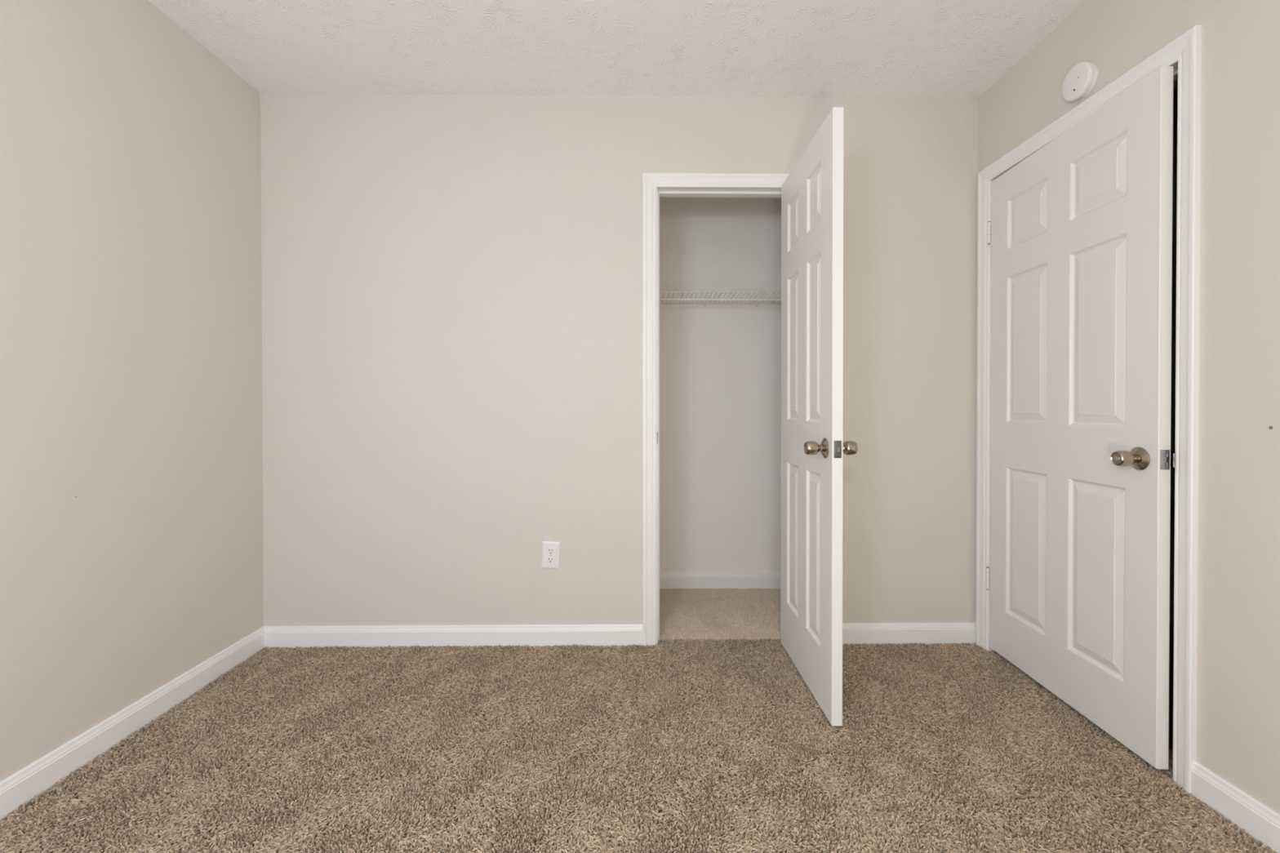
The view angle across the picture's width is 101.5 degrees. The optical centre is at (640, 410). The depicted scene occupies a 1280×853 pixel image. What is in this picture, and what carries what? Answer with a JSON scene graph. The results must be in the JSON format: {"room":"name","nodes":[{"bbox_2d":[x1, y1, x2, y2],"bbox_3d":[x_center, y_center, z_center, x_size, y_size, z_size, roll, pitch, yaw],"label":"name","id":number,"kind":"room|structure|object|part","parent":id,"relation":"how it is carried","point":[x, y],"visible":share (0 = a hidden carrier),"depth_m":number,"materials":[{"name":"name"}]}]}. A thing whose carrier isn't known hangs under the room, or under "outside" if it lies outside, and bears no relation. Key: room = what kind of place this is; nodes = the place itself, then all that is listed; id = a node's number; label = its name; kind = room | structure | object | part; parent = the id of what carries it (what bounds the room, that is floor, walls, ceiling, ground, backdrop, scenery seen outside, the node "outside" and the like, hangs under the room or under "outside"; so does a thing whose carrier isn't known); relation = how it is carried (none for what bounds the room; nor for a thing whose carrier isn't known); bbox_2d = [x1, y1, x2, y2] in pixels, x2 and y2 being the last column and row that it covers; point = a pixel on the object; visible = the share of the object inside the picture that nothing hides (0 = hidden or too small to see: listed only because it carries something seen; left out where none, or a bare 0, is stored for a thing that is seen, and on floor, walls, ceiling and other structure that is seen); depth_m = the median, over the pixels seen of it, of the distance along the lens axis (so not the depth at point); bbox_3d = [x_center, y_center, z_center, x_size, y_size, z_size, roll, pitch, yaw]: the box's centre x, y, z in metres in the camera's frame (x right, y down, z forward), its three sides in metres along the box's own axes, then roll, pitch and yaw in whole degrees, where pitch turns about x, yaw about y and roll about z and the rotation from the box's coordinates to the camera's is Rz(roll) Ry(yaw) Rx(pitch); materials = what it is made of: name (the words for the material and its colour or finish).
{"room":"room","nodes":[
{"label":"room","id":0,"kind":"room"},
{"bbox_2d":[0,0,263,782],"bbox_3d":[-1.714,-0.156,0.879,0.115,2.454,4.527,0,0,-1],"label":"wall","id":1,"kind":"structure","parent":0,"point":[131,427],"depth_m":1.67,"materials":[{"name":"beige paint"}]},
{"bbox_2d":[0,626,264,821],"bbox_3d":[-1.646,1.022,0.530,0.014,0.102,3.580,0,0,-1],"label":"baseboard","id":2,"kind":"structure","parent":1,"relation":"attached to","point":[23,786],"depth_m":1.64,"materials":[{"name":"white paint"}]},
{"bbox_2d":[40,623,1181,852],"bbox_3d":[0.492,1.119,0.912,4.528,0.100,4.527,0,0,-1],"label":"floor","id":3,"kind":"structure","parent":0,"point":[1171,626],"depth_m":1.79,"materials":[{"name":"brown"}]},
{"bbox_2d":[260,93,978,626],"bbox_3d":[-0.082,-0.169,2.385,3.182,2.454,0.115,0,0,-1],"label":"wall","id":4,"kind":"structure","parent":0,"point":[451,285],"depth_m":2.32,"materials":[{"name":"beige paint"}]},
{"bbox_2d":[263,624,642,648],"bbox_3d":[-0.831,1.008,2.322,1.681,0.102,0.014,0,0,-1],"label":"baseboard","id":5,"kind":"structure","parent":4,"relation":"attached to","point":[531,635],"depth_m":2.32,"materials":[{"name":"white paint"}]},
{"bbox_2d":[541,541,559,568],"bbox_3d":[-0.400,0.646,2.327,0.085,0.125,0.008,0,0,-1],"label":"wall outlet","id":6,"kind":"object","parent":4,"relation":"attached to","point":[550,550],"visible":1,"depth_m":2.33,"materials":[{"name":"white plastic"}]},
{"bbox_2d":[546,556,554,563],"bbox_3d":[-0.401,0.665,2.325,0.034,0.029,0.002,0,0,-1],"label":"receptacle","id":7,"kind":"object","parent":6,"relation":"attached to","point":[548,559],"depth_m":2.32,"materials":[{"name":"white plastic"}]},
{"bbox_2d":[546,547,555,554],"bbox_3d":[-0.399,0.626,2.324,0.034,0.029,0.002,0,0,-1],"label":"receptacle","id":8,"kind":"object","parent":6,"relation":"attached to","point":[549,550],"depth_m":2.32,"materials":[{"name":"white plastic"}]},
{"bbox_2d":[642,172,789,646],"bbox_3d":[0.376,0.004,2.383,0.736,2.108,0.134,0,0,-1],"label":"door frame","id":9,"kind":"structure","parent":4,"relation":"attached to","point":[655,186],"depth_m":2.32,"materials":[{"name":"white paint"}]},
{"bbox_3d":[0.038,0.005,2.321,0.060,2.108,0.018,0,0,-1],"label":"casing","id":10,"kind":"part","parent":9,"relation":"part of","materials":[{"name":"white paint"}]},
{"bbox_3d":[0.376,-1.019,2.317,0.736,0.060,0.018,0,0,-1],"label":"casing","id":11,"kind":"part","parent":9,"relation":"part of","materials":[{"name":"white paint"}]},
{"bbox_2d":[780,106,857,725],"bbox_3d":[0.644,0.023,2.018,0.170,2.028,0.629,0,0,0],"label":"door","id":12,"kind":"structure","parent":4,"relation":"in","point":[813,447],"depth_m":1.87,"materials":[{"name":"white paint"}]},
{"bbox_3d":[0.643,-0.259,2.150,0.036,0.603,0.154,0,0,0],"label":"panel","id":13,"kind":"part","parent":12,"relation":"part of","materials":[{"name":"white paint"}]},
{"bbox_3d":[0.643,0.523,2.156,0.036,0.605,0.154,0,0,0],"label":"panel","id":14,"kind":"part","parent":12,"relation":"part of","materials":[{"name":"white paint"}]},
{"bbox_3d":[0.642,-0.772,2.146,0.036,0.208,0.154,0,0,0],"label":"panel","id":15,"kind":"part","parent":12,"relation":"part of","materials":[{"name":"white paint"}]},
{"bbox_3d":[0.645,0.525,1.903,0.036,0.605,0.155,0,0,0],"label":"panel","id":16,"kind":"part","parent":12,"relation":"part of","materials":[{"name":"white paint"}]},
{"bbox_3d":[0.591,0.129,1.778,0.061,0.048,0.048,0,0,0],"label":"knob","id":17,"kind":"part","parent":12,"relation":"part of","materials":[{"name":"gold metal"}]},
{"bbox_3d":[0.644,-0.770,1.894,0.036,0.208,0.155,0,0,0],"label":"panel","id":18,"kind":"part","parent":12,"relation":"part of","materials":[{"name":"white paint"}]},
{"bbox_3d":[0.644,-0.257,1.897,0.036,0.603,0.155,0,0,0],"label":"panel","id":19,"kind":"part","parent":12,"relation":"part of","materials":[{"name":"white paint"}]},
{"bbox_3d":[0.646,0.128,1.714,0.025,0.057,0.002,0,0,0],"label":"latch plate","id":20,"kind":"part","parent":12,"relation":"part of","materials":[{"name":"silver metal"}]},
{"bbox_3d":[0.700,0.129,1.778,0.061,0.048,0.048,0,0,0],"label":"knob","id":21,"kind":"part","parent":12,"relation":"part of","materials":[{"name":"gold metal"}]},
{"bbox_2d":[842,622,975,645],"bbox_3d":[1.128,1.007,2.343,0.765,0.102,0.014,0,0,-1],"label":"baseboard","id":22,"kind":"structure","parent":4,"relation":"attached to","point":[860,633],"depth_m":2.34,"materials":[{"name":"white paint"}]},
{"bbox_2d":[0,638,1276,852],"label":"carpet","id":23,"kind":"object","parent":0,"point":[270,713],"depth_m":1.55,"materials":[{"name":"brown carpet"}]},
{"bbox_2d":[148,0,1177,125],"bbox_3d":[0.491,-1.435,0.893,4.528,0.100,4.527,0,0,-1],"label":"ceiling","id":24,"kind":"structure","parent":0,"point":[820,48],"depth_m":1.99,"materials":[{"name":"white paint"}]},
{"bbox_2d":[659,587,780,641],"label":"carpet","id":25,"kind":"object","parent":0,"point":[720,614],"depth_m":2.67,"materials":[{"name":"beige carpet"}]},
{"bbox_2d":[659,197,781,573],"bbox_3d":[0.525,-0.174,3.109,4.413,2.454,0.115,0,0,-1],"label":"wall","id":26,"kind":"structure","parent":0,"point":[720,365],"depth_m":3.05,"materials":[{"name":"white paint"}]},
{"bbox_2d":[659,572,780,590],"bbox_3d":[0.525,1.002,3.054,1.955,0.102,0.014,0,0,-1],"label":"baseboard","id":27,"kind":"structure","parent":26,"relation":"attached to","point":[769,580],"depth_m":3.05,"materials":[{"name":"white paint"}]},
{"bbox_2d":[659,291,781,306],"bbox_3d":[0.526,-0.600,2.890,1.954,0.052,0.317,0,0,-1],"label":"wire shelf","id":28,"kind":"object","parent":26,"relation":"attached to","point":[693,299],"visible":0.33,"depth_m":2.74,"materials":[{"name":"white metal"}]},
{"bbox_3d":[0.526,-0.617,2.893,1.947,0.005,0.005,0,0,-1],"label":"support rod","id":29,"kind":"part","parent":28,"relation":"part of","materials":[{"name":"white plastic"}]},
{"bbox_3d":[0.528,-0.580,2.741,1.947,0.010,0.010,0,0,-1],"label":"lip rod","id":30,"kind":"part","parent":28,"relation":"part of","materials":[{"name":"white plastic"}]},
{"bbox_3d":[0.528,-0.621,2.743,1.947,0.006,0.006,0,0,-1],"label":"rod","id":31,"kind":"part","parent":28,"relation":"part of","materials":[{"name":"white plastic"}]},
{"bbox_3d":[0.524,-0.619,3.042,1.947,0.006,0.006,0,0,-1],"label":"rod","id":32,"kind":"part","parent":28,"relation":"part of","materials":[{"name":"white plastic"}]},
{"bbox_2d":[977,0,1279,814],"bbox_3d":[1.583,-0.158,0.857,0.116,2.454,4.412,0,0,-1],"label":"wall","id":33,"kind":"structure","parent":0,"point":[1237,725],"depth_m":1.35,"materials":[{"name":"beige paint"}]},
{"bbox_2d":[1062,61,1097,101],"bbox_3d":[1.496,-1.121,1.784,0.038,0.116,0.116,0,0,-1],"label":"smoke detector","id":34,"kind":"object","parent":33,"relation":"attached to","point":[1082,77],"visible":1,"depth_m":1.77,"materials":[{"name":"white plastic"}]},
{"bbox_3d":[1.509,-1.121,1.784,0.013,0.100,0.100,0,0,-1],"label":"plate","id":35,"kind":"part","parent":34,"relation":"part of","materials":[{"name":"white plastic"}]},
{"bbox_2d":[986,66,1174,769],"bbox_3d":[1.512,0.024,1.875,0.169,2.010,0.783,0,0,2],"label":"door","id":36,"kind":"structure","parent":33,"relation":"in","point":[1082,455],"depth_m":1.74,"materials":[{"name":"white paint"}]},
{"bbox_3d":[1.519,0.534,2.043,0.035,0.602,0.227,0,0,2],"label":"panel","id":37,"kind":"part","parent":36,"relation":"part of","materials":[{"name":"white paint"}]},
{"bbox_3d":[1.518,-0.248,2.037,0.035,0.600,0.227,0,0,2],"label":"panel","id":38,"kind":"part","parent":36,"relation":"part of","materials":[{"name":"white paint"}]},
{"bbox_3d":[1.518,-0.760,2.033,0.035,0.205,0.227,0,0,2],"label":"panel","id":39,"kind":"part","parent":36,"relation":"part of","materials":[{"name":"white paint"}]},
{"bbox_3d":[1.507,0.537,1.716,0.035,0.602,0.225,0,0,2],"label":"panel","id":40,"kind":"part","parent":36,"relation":"part of","materials":[{"name":"white paint"}]},
{"bbox_3d":[1.506,-0.245,1.710,0.035,0.600,0.225,0,0,2],"label":"panel","id":41,"kind":"part","parent":36,"relation":"part of","materials":[{"name":"white paint"}]},
{"bbox_3d":[1.506,-0.758,1.706,0.035,0.205,0.225,0,0,2],"label":"panel","id":42,"kind":"part","parent":36,"relation":"part of","materials":[{"name":"white paint"}]},
{"bbox_3d":[1.446,0.144,1.557,0.061,0.048,0.048,0,0,2],"label":"knob","id":43,"kind":"part","parent":36,"relation":"part of","materials":[{"name":"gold metal"}]},
{"bbox_3d":[1.498,0.141,1.495,0.025,0.057,0.002,0,0,2],"label":"latch plate","id":44,"kind":"part","parent":36,"relation":"part of","materials":[{"name":"silver metal"}]},
{"bbox_3d":[1.555,0.144,1.553,0.061,0.048,0.048,0,0,2],"label":"knob","id":45,"kind":"part","parent":36,"relation":"part of","materials":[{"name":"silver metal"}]},
{"bbox_2d":[975,24,1201,794],"bbox_3d":[1.564,0.007,1.876,0.134,2.109,0.902,0,0,-1],"label":"door frame","id":46,"kind":"structure","parent":33,"relation":"attached to","point":[1184,53],"depth_m":1.46,"materials":[{"name":"white paint"}]},
{"bbox_3d":[1.501,0.004,2.297,0.018,2.109,0.060,0,0,-1],"label":"casing","id":47,"kind":"part","parent":46,"relation":"part of","materials":[{"name":"white paint"}]},
{"bbox_3d":[1.505,-1.018,1.868,0.018,0.060,0.902,0,0,-1],"label":"casing","id":48,"kind":"part","parent":46,"relation":"part of","materials":[{"name":"white paint"}]},
{"bbox_3d":[1.534,0.145,1.486,0.039,0.057,0.004,0,0,-1],"label":"strike plate","id":49,"kind":"part","parent":46,"relation":"part of","materials":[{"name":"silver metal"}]},
{"bbox_3d":[1.510,0.010,1.451,0.018,2.109,0.054,0,0,-1],"label":"casing","id":50,"kind":"part","parent":46,"relation":"part of","materials":[{"name":"white paint"}]},
{"bbox_2d":[1191,761,1279,852],"bbox_3d":[1.528,1.024,0.103,0.014,0.102,2.658,0,0,-1],"label":"baseboard","id":51,"kind":"structure","parent":33,"relation":"attached to","point":[1260,822],"depth_m":1.32,"materials":[{"name":"white paint"}]},
{"bbox_2d":[1169,124,1177,624],"bbox_3d":[2.198,-0.158,0.863,1.115,2.454,4.412,0,0,-1],"label":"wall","id":52,"kind":"structure","parent":0,"point":[1175,127],"depth_m":2.57,"materials":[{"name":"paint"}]}
]}

